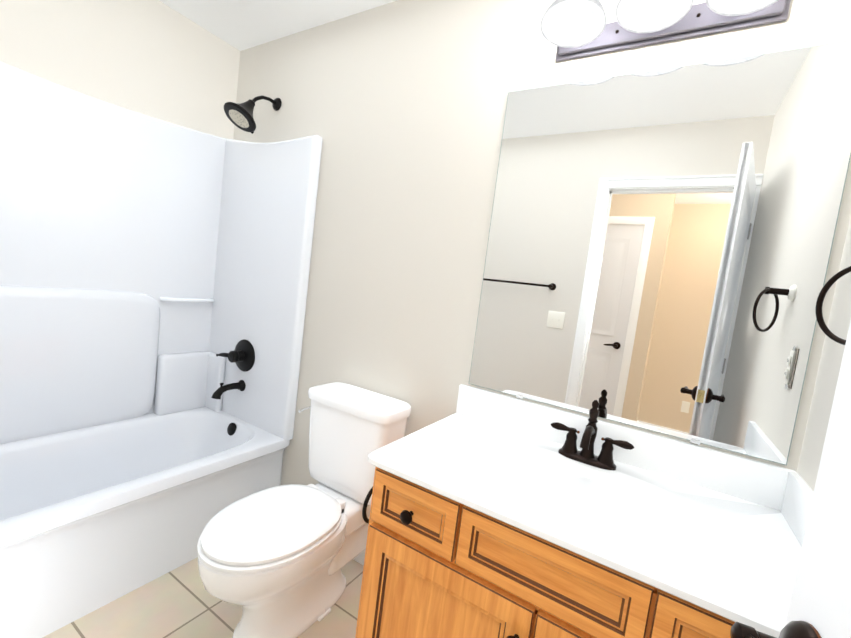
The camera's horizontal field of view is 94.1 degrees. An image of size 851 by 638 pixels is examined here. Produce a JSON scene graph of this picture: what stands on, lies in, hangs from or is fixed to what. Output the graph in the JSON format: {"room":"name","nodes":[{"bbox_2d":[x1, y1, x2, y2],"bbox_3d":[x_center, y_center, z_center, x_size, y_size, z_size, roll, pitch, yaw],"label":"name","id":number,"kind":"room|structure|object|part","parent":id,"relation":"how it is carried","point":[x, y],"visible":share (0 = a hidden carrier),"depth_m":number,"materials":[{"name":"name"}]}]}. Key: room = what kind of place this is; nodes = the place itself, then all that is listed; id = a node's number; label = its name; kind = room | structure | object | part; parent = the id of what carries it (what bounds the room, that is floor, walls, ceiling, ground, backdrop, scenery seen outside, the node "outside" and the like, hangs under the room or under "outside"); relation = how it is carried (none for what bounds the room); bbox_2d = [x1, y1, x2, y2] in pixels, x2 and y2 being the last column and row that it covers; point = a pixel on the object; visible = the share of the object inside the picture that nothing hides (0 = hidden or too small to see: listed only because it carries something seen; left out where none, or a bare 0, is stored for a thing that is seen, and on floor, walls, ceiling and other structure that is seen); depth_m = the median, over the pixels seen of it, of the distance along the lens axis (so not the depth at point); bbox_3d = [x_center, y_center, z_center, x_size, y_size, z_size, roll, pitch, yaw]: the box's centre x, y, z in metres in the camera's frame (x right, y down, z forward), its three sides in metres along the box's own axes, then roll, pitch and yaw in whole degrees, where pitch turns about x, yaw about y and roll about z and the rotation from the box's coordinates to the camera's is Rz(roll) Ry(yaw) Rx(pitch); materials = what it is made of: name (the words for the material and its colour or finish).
{"room":"bathroom","nodes":[
{"label":"bathroom","id":0,"kind":"room"},
{"bbox_2d":[0,0,239,138],"bbox_3d":[-1.631,-0.298,1.701,0.120,2.440,1.760,10,6,31],"label":"wall","id":1,"kind":"structure","parent":0,"point":[158,59],"depth_m":1.80,"materials":[{"name":"beige paint"}]},
{"bbox_2d":[42,557,363,637],"bbox_3d":[-0.642,1.149,1.115,2.824,0.080,1.760,10,6,31],"label":"floor","id":2,"kind":"structure","parent":0,"point":[180,602],"depth_m":1.43,"materials":[{"name":"tile"}]},
{"bbox_2d":[0,62,322,637],"bbox_3d":[-1.287,-0.084,1.495,0.733,2.137,1.517,10,6,31],"label":"shower","id":3,"kind":"object","parent":2,"relation":"on","point":[154,276],"visible":0.98,"depth_m":1.81,"materials":[{"name":"white plastic"}]},
{"bbox_2d":[197,382,410,637],"bbox_3d":[-0.459,0.707,1.453,0.445,0.784,0.711,10,6,31],"label":"toilet","id":4,"kind":"object","parent":2,"relation":"on","point":[272,561],"visible":0.92,"depth_m":1.40,"materials":[{"name":"white ceramic"}]},
{"bbox_2d":[355,384,813,637],"bbox_3d":[0.342,0.733,1.062,0.982,0.996,0.584,10,6,31],"label":"vanity cabinet","id":5,"kind":"object","parent":2,"relation":"on","point":[494,515],"visible":1,"depth_m":0.94,"materials":[{"name":"brown wood"}]},
{"bbox_2d":[550,399,634,471],"bbox_3d":[0.475,0.334,1.152,0.236,0.188,0.142,10,6,31],"label":"faucet","id":6,"kind":"object","parent":5,"relation":"on","point":[568,456],"depth_m":1.17,"materials":[{"name":"black metal"}]},
{"bbox_2d":[159,0,396,50],"bbox_3d":[-0.330,-1.343,0.907,2.824,0.080,1.760,10,6,31],"label":"ceiling","id":7,"kind":"structure","parent":0,"point":[240,25],"depth_m":1.88,"materials":[{"name":"white paint"}]},
{"bbox_2d":[233,0,850,485],"bbox_3d":[-0.011,-0.094,1.682,2.704,2.440,0.120,10,6,31],"label":"wall","id":8,"kind":"structure","parent":0,"point":[399,106],"depth_m":1.63,"materials":[{"name":"beige paint"}]},
{"bbox_2d":[353,549,365,565],"bbox_3d":[-0.332,1.036,1.807,0.895,0.105,0.014,10,6,31],"label":"baseboard","id":9,"kind":"structure","parent":8,"relation":"attached to","point":[360,558],"depth_m":1.77,"materials":[{"name":"white paint"}]},
{"bbox_2d":[469,41,850,464],"bbox_3d":[0.619,-0.212,1.225,0.919,1.071,0.008,10,6,31],"label":"mirror","id":10,"kind":"object","parent":8,"relation":"attached to","point":[659,247],"visible":1,"depth_m":1.16,"materials":[{"name":"grey mirror"}]},
{"bbox_2d":[540,0,790,61],"bbox_3d":[0.634,-0.918,1.075,0.604,0.200,0.240,10,6,31],"label":"sconce","id":11,"kind":"object","parent":8,"relation":"attached to","point":[572,29],"visible":1,"depth_m":1.13,"materials":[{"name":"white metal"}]},
{"bbox_2d":[797,215,850,490],"bbox_3d":[0.628,0.104,0.270,0.120,2.440,1.640,10,6,31],"label":"wall","id":12,"kind":"structure","parent":0,"point":[823,397],"depth_m":0.95,"materials":[{"name":"beige paint"}]},
{"bbox_2d":[730,320,850,637],"bbox_3d":[0.302,0.278,0.092,0.169,2.020,0.778,9,5,21],"label":"door leaf","id":13,"kind":"structure","parent":12,"relation":"in","point":[820,601],"depth_m":0.41,"materials":[{"name":"white paint"}]},
{"bbox_3d":[0.395,0.356,0.361,0.169,0.071,0.153,9,5,21],"label":"bathroom door handles","id":14,"kind":"part","parent":13,"relation":"part of","materials":[{"name":"black metal"}]},
{"bbox_2d":[815,266,850,344],"bbox_3d":[0.772,-0.032,0.690,0.104,0.168,0.126,10,6,31],"label":"towel ring","id":15,"kind":"object","parent":12,"relation":"attached to","point":[831,281],"visible":0.98,"depth_m":0.75,"materials":[{"name":"black metal"}]}
]}

